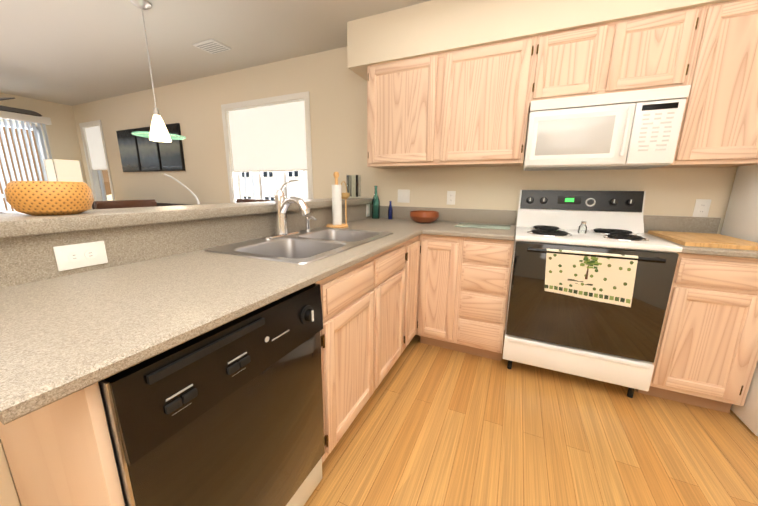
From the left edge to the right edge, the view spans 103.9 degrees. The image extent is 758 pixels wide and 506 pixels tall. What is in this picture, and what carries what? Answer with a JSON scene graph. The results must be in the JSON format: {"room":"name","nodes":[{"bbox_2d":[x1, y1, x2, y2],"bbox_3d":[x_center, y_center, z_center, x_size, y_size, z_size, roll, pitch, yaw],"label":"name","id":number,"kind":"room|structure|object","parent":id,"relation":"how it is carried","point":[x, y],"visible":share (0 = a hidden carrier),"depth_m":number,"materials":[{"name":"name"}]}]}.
{"room":"kitchen","nodes":[
{"label":"kitchen","id":0,"kind":"room"},
{"bbox_2d":[0,439,20,505],"bbox_3d":[-0.626,0.265,1.888,0.208,1.054,2.530,6,14,24],"label":"wall","id":1,"kind":"structure","parent":0,"point":[9,496],"depth_m":0.82,"materials":[{"name":"beige paint"}]},
{"bbox_2d":[53,241,107,270],"bbox_3d":[-0.967,0.008,0.968,0.008,0.078,0.125,6,14,24],"label":"outlet","id":2,"kind":"object","parent":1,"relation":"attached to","point":[72,256],"visible":1,"depth_m":0.96,"materials":[{"name":"white plastic"}]},
{"bbox_2d":[366,204,369,216],"bbox_3d":[-0.102,-0.402,2.792,0.008,0.115,0.072,6,14,24],"label":"outlet","id":3,"kind":"object","parent":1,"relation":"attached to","point":[367,210],"visible":1,"depth_m":2.78,"materials":[{"name":"white plastic"}]},
{"bbox_2d":[0,93,91,208],"bbox_3d":[-6.093,-0.713,2.873,0.150,2.450,5.000,6,14,24],"label":"wall","id":4,"kind":"structure","parent":0,"point":[62,134],"depth_m":4.67,"materials":[{"name":"beige paint"}]},
{"bbox_2d":[1,122,47,173],"bbox_3d":[-5.612,-0.739,3.924,0.080,2.060,1.880,6,14,24],"label":"window frame","id":5,"kind":"structure","parent":4,"relation":"in","point":[31,129],"depth_m":4.51,"materials":[{"name":"silver metal"}]},
{"bbox_2d":[0,110,51,211],"bbox_3d":[-5.501,-0.810,3.857,0.098,2.170,2.080,6,14,24],"label":"vertical blinds","id":6,"kind":"object","parent":5,"relation":"attached to","point":[22,118],"visible":0.29,"depth_m":4.32,"materials":[{"name":"white plastic"}]},
{"bbox_2d":[0,0,430,105],"bbox_3d":[-2.030,-1.524,0.777,9.080,0.100,5.300,6,14,24],"label":"ceiling","id":7,"kind":"structure","parent":0,"point":[71,52],"depth_m":2.59,"materials":[{"name":"beige paint"}]},
{"bbox_2d":[0,98,41,115],"bbox_3d":[-4.607,-1.751,3.235,1.303,0.550,1.257,6,14,24],"label":"ceiling fan","id":8,"kind":"object","parent":7,"relation":"hanging from","point":[16,110],"visible":1,"depth_m":3.62,"materials":[{"name":"grey"}]},
{"bbox_2d":[130,0,185,141],"bbox_3d":[-1.667,-1.306,2.173,0.336,0.914,0.336,6,14,24],"label":"pendant lamp","id":9,"kind":"object","parent":7,"relation":"hanging from","point":[158,132],"visible":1,"depth_m":2.21,"materials":[{"name":"silver metal"}]},
{"bbox_2d":[192,39,230,53],"bbox_3d":[-1.526,-1.885,2.715,0.260,0.013,0.200,6,14,24],"label":"ceiling vent","id":10,"kind":"object","parent":7,"relation":"in","point":[211,46],"visible":0.98,"depth_m":2.69,"materials":[{"name":"white metal"}]},
{"bbox_2d":[347,0,731,80],"bbox_3d":[1.377,-1.500,1.790,3.420,0.320,0.350,6,14,24],"label":"soffit","id":11,"kind":"structure","parent":7,"relation":"attached to","point":[426,28],"depth_m":1.96,"materials":[{"name":"beige paint"}]},
{"bbox_2d":[72,46,737,329],"bbox_3d":[-0.960,-0.768,3.334,9.080,2.450,0.150,6,14,24],"label":"wall","id":12,"kind":"structure","parent":0,"point":[332,83],"depth_m":2.91,"materials":[{"name":"beige paint"}]},
{"bbox_2d":[79,120,114,200],"bbox_3d":[-4.529,-1.203,4.896,0.650,1.780,0.150,6,14,24],"label":"window","id":13,"kind":"structure","parent":12,"relation":"in","point":[94,146],"depth_m":4.81,"materials":[{"name":"white glass"}]},
{"bbox_2d":[85,126,106,169],"bbox_3d":[-4.528,-1.678,4.785,0.502,0.661,0.035,6,14,24],"label":"shade","id":14,"kind":"object","parent":13,"relation":"attached to","point":[94,148],"depth_m":4.80,"materials":[{"name":"white"}]},
{"bbox_2d":[116,129,139,171],"bbox_3d":[-3.665,-1.494,4.354,0.455,0.585,0.034,6,14,24],"label":"picture","id":15,"kind":"object","parent":12,"relation":"attached to","point":[126,141],"depth_m":4.33,"materials":[{"name":"black glass"}]},
{"bbox_2d":[134,126,160,171],"bbox_3d":[-3.220,-1.446,4.153,0.455,0.585,0.034,6,14,24],"label":"picture","id":16,"kind":"object","parent":12,"relation":"attached to","point":[140,154],"depth_m":4.16,"materials":[{"name":"black"}]},
{"bbox_2d":[157,123,185,170],"bbox_3d":[-2.776,-1.398,3.953,0.455,0.585,0.034,6,14,24],"label":"picture","id":17,"kind":"object","parent":12,"relation":"attached to","point":[171,156],"depth_m":3.93,"materials":[{"name":"black glass"}]},
{"bbox_2d":[221,91,312,202],"bbox_3d":[-1.247,-1.036,3.379,1.260,1.300,0.150,6,14,24],"label":"window","id":18,"kind":"structure","parent":12,"relation":"in","point":[270,136],"depth_m":3.30,"materials":[{"name":"white"}]},
{"bbox_2d":[229,101,306,171],"bbox_3d":[-1.248,-1.265,3.322,1.112,0.686,0.035,6,14,24],"label":"shade","id":19,"kind":"object","parent":18,"relation":"attached to","point":[270,137],"depth_m":3.29,"materials":[{"name":"white fabric"}]},
{"bbox_2d":[398,189,409,202],"bbox_3d":[0.226,-0.524,2.733,0.118,0.118,0.012,6,14,24],"label":"light switch","id":20,"kind":"object","parent":12,"relation":"attached to","point":[403,196],"visible":1,"depth_m":2.73,"materials":[{"name":"white plastic"}]},
{"bbox_2d":[367,52,446,168],"bbox_3d":[0.249,-1.080,2.419,0.621,0.790,0.336,6,14,24],"label":"upper cabinet","id":21,"kind":"object","parent":12,"relation":"attached to","point":[405,97],"depth_m":2.26,"materials":[{"name":"brown wood"}]},
{"bbox_2d":[447,191,455,204],"bbox_3d":[0.621,-0.475,2.558,0.072,0.115,0.008,6,14,24],"label":"outlet","id":22,"kind":"object","parent":12,"relation":"attached to","point":[451,197],"visible":1,"depth_m":2.56,"materials":[{"name":"white plastic"}]},
{"bbox_2d":[443,35,538,167],"bbox_3d":[0.758,-1.025,2.189,0.621,0.790,0.336,6,14,24],"label":"upper cabinet","id":23,"kind":"object","parent":12,"relation":"attached to","point":[467,107],"depth_m":2.02,"materials":[{"name":"brown wood"}]},
{"bbox_2d":[531,22,614,100],"bbox_3d":[1.179,-0.980,2.000,0.456,0.790,0.336,6,14,24],"label":"upper cabinet","id":24,"kind":"object","parent":12,"relation":"attached to","point":[572,62],"depth_m":1.79,"materials":[{"name":"brown wood"}]},
{"bbox_2d":[607,3,718,167],"bbox_3d":[1.573,-0.938,1.823,0.413,0.790,0.336,6,14,24],"label":"upper cabinet","id":25,"kind":"object","parent":12,"relation":"attached to","point":[667,49],"depth_m":1.62,"materials":[{"name":"brown wood"}]},
{"bbox_2d":[523,85,690,170],"bbox_3d":[1.368,-0.757,1.910,0.750,0.408,0.423,6,14,24],"label":"microwave","id":26,"kind":"object","parent":25,"relation":"attached to","point":[637,129],"visible":1,"depth_m":1.74,"materials":[{"name":"white plastic"}]},
{"bbox_2d":[692,199,710,216],"bbox_3d":[2.077,-0.287,1.910,0.072,0.115,0.008,6,14,24],"label":"outlet","id":27,"kind":"object","parent":12,"relation":"attached to","point":[701,207],"visible":0.98,"depth_m":1.91,"materials":[{"name":"white plastic"}]},
{"bbox_2d":[683,0,757,167],"bbox_3d":[2.289,-0.861,1.500,1.243,0.790,0.336,6,14,24],"label":"upper cabinet","id":28,"kind":"object","parent":12,"relation":"attached to","point":[724,129],"depth_m":1.55,"materials":[{"name":"brown wood"}]},
{"bbox_2d":[304,330,757,505],"bbox_3d":[-2.052,0.967,1.321,9.080,0.100,5.300,6,14,24],"label":"floor","id":29,"kind":"structure","parent":0,"point":[431,425],"depth_m":1.42,"materials":[{"name":"brown wood"}]},
{"bbox_2d":[0,211,20,213],"bbox_3d":[-1.426,0.323,1.529,0.440,1.079,0.440,6,14,24],"label":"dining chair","id":30,"kind":"object","parent":29,"relation":"on","point":[2,212],"visible":0.06,"depth_m":1.28,"materials":[{"name":"brown wood"}]},
{"bbox_2d":[43,159,89,209],"bbox_3d":[-4.738,-0.625,4.595,0.304,1.564,0.304,6,14,24],"label":"floor lamp","id":31,"kind":"object","parent":29,"relation":"on","point":[63,170],"visible":0.33,"depth_m":4.38,"materials":[{"name":"white fabric"}]},
{"bbox_2d":[94,199,156,208],"bbox_3d":[-1.903,0.112,2.476,0.440,1.079,0.440,6,14,24],"label":"dining chair","id":32,"kind":"object","parent":29,"relation":"on","point":[122,204],"visible":0.08,"depth_m":2.41,"materials":[{"name":"brown wood"}]},
{"bbox_2d":[92,202,192,208],"bbox_3d":[-3.335,-0.150,3.835,2.060,0.984,0.910,6,14,24],"label":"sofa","id":33,"kind":"object","parent":29,"relation":"on","point":[164,204],"depth_m":3.68,"materials":[{"name":"brown"}]},
{"bbox_2d":[164,174,199,203],"bbox_3d":[-2.312,-0.286,3.655,0.644,1.346,0.240,6,14,24],"label":"lamp","id":34,"kind":"object","parent":29,"relation":"on","point":[194,195],"visible":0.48,"depth_m":3.52,"materials":[{"name":"white"}]},
{"bbox_2d":[0,180,431,505],"bbox_3d":[-0.409,0.198,1.770,0.990,1.239,2.529,6,14,24],"label":"kitchen counter","id":35,"kind":"object","parent":29,"relation":"on","point":[236,354],"depth_m":0.82,"materials":[{"name":"beige stone"}]},
{"bbox_2d":[4,181,93,215],"bbox_3d":[-1.075,-0.181,0.979,0.196,0.106,0.196,6,14,24],"label":"woven basket","id":36,"kind":"object","parent":35,"relation":"on","point":[41,198],"visible":1,"depth_m":0.91,"materials":[{"name":"wicker"}]},
{"bbox_2d":[98,283,324,505],"bbox_3d":[-0.593,0.561,0.972,0.634,0.868,0.596,6,14,24],"label":"dishwasher","id":37,"kind":"object","parent":35,"relation":"in","point":[231,414],"depth_m":0.73,"materials":[{"name":"black metal"}]},
{"bbox_2d":[262,180,316,239],"bbox_3d":[-0.452,-0.256,1.682,0.235,0.319,0.395,6,14,24],"label":"faucet","id":38,"kind":"object","parent":35,"relation":"on","point":[281,205],"depth_m":1.65,"materials":[{"name":"silver metal"}]},
{"bbox_2d":[204,227,392,263],"bbox_3d":[-0.348,0.012,1.623,0.570,0.176,0.896,6,14,24],"label":"sink","id":39,"kind":"object","parent":35,"relation":"in","point":[301,245],"depth_m":1.57,"materials":[{"name":"silver metal"}]},
{"bbox_2d":[326,171,347,227],"bbox_3d":[-0.303,-0.383,2.131,0.160,0.392,0.160,6,14,24],"label":"paper towel holder","id":40,"kind":"object","parent":35,"relation":"on","point":[336,206],"visible":0.98,"depth_m":2.11,"materials":[{"name":"white paper"}]},
{"bbox_2d":[341,181,349,198],"bbox_3d":[-0.314,-0.562,2.639,0.112,0.154,0.116,6,14,24],"label":"basket","id":41,"kind":"object","parent":35,"relation":"on","point":[346,195],"visible":0.73,"depth_m":2.61,"materials":[{"name":"wicker"}]},
{"bbox_2d":[346,175,360,197],"bbox_3d":[-0.238,-0.624,2.793,0.100,0.210,0.100,6,14,24],"label":"glass vase","id":42,"kind":"object","parent":35,"relation":"on","point":[358,186],"visible":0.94,"depth_m":2.80,"materials":[{"name":"clear glass"}]},
{"bbox_2d":[372,186,379,218],"bbox_3d":[-0.029,-0.470,2.755,0.072,0.300,0.072,6,14,24],"label":"bottle","id":43,"kind":"object","parent":35,"relation":"on","point":[378,209],"visible":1,"depth_m":2.75,"materials":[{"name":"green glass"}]},
{"bbox_2d":[0,198,757,424],"bbox_3d":[0.387,-0.081,1.333,2.743,0.215,2.529,6,14,24],"label":"countertop","id":44,"kind":"structure","parent":35,"relation":"on","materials":[{"name":"stone"}]},
{"bbox_2d":[388,201,392,218],"bbox_3d":[0.104,-0.391,2.714,0.042,0.165,0.042,6,14,24],"label":"bottle","id":45,"kind":"object","parent":35,"relation":"on","point":[390,214],"visible":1,"depth_m":2.71,"materials":[{"name":"blue glass"}]},
{"bbox_2d":[410,210,438,222],"bbox_3d":[0.379,-0.302,2.490,0.244,0.092,0.244,6,14,24],"label":"bowl","id":46,"kind":"object","parent":35,"relation":"on","point":[421,216],"visible":1,"depth_m":2.40,"materials":[{"name":"brown wood"}]},
{"bbox_2d":[236,199,270,202],"bbox_3d":[-1.296,0.045,2.805,0.440,1.079,0.440,6,14,24],"label":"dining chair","id":47,"kind":"object","parent":29,"relation":"on","point":[248,200],"visible":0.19,"depth_m":2.85,"materials":[{"name":"brown wood"}]},
{"bbox_2d":[420,208,516,360],"bbox_3d":[0.693,0.200,2.297,0.581,1.029,0.669,6,14,24],"label":"base cabinet","id":48,"kind":"object","parent":29,"relation":"on","point":[465,278],"depth_m":2.05,"materials":[{"name":"brown wood"}]},
{"bbox_2d":[455,223,510,229],"bbox_3d":[0.799,-0.208,2.278,0.385,0.006,0.260,6,14,24],"label":"glass cutting board","id":49,"kind":"object","parent":48,"relation":"on","point":[488,226],"visible":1,"depth_m":2.23,"materials":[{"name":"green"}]},
{"bbox_2d":[502,190,682,397],"bbox_3d":[1.289,0.195,1.968,0.761,1.190,0.717,6,14,24],"label":"range","id":50,"kind":"object","parent":29,"relation":"on","point":[592,275],"visible":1,"depth_m":1.73,"materials":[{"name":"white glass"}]},
{"bbox_2d":[545,249,637,306],"bbox_3d":[1.148,0.134,1.635,0.430,0.285,0.030,6,14,24],"label":"dish towel","id":51,"kind":"object","parent":50,"relation":"hanging from","point":[601,277],"depth_m":1.62,"materials":[{"name":"beige fabric"}]},
{"bbox_2d":[636,215,757,412],"bbox_3d":[1.841,0.321,1.793,0.402,1.029,0.645,6,14,24],"label":"base cabinet","id":52,"kind":"object","parent":29,"relation":"on","point":[706,356],"depth_m":1.54,"materials":[{"name":"brown wood"}]},
{"bbox_2d":[648,230,757,250],"bbox_3d":[1.847,-0.078,1.692,0.340,0.020,0.500,6,14,24],"label":"cutting board","id":53,"kind":"object","parent":52,"relation":"on","point":[710,240],"visible":1,"depth_m":1.60,"materials":[{"name":"brown wood"}]},
{"bbox_2d":[721,164,757,435],"bbox_3d":[2.350,0.074,1.370,0.803,1.700,0.816,6,14,24],"label":"refrigerator","id":54,"kind":"object","parent":29,"relation":"on","point":[741,219],"visible":0.27,"depth_m":1.67,"materials":[{"name":"white metal"}]},
{"label":"outside","id":55,"kind":"structure","parent":0,"visible":0},
{"bbox_2d":[0,127,110,211],"bbox_3d":[-6.950,-1.724,7.161,13.864,8.177,15.200,6,14,24],"label":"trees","id":56,"kind":"object","parent":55,"point":[106,182],"visible":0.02,"depth_m":6.37,"materials":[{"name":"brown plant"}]},
{"bbox_2d":[244,171,303,199],"bbox_3d":[-2.245,-1.189,4.810,5.000,1.060,1.350,6,14,24],"label":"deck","id":57,"kind":"object","parent":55,"point":[293,176],"visible":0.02,"depth_m":5.30,"materials":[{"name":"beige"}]},
{"bbox_2d":[242,171,307,200],"bbox_3d":[-4.357,-3.850,16.006,23.500,9.000,3.040,6,14,24],"label":"building","id":58,"kind":"structure","parent":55,"point":[298,184],"depth_m":14.85,"materials":[{"name":"beige"}]}
]}

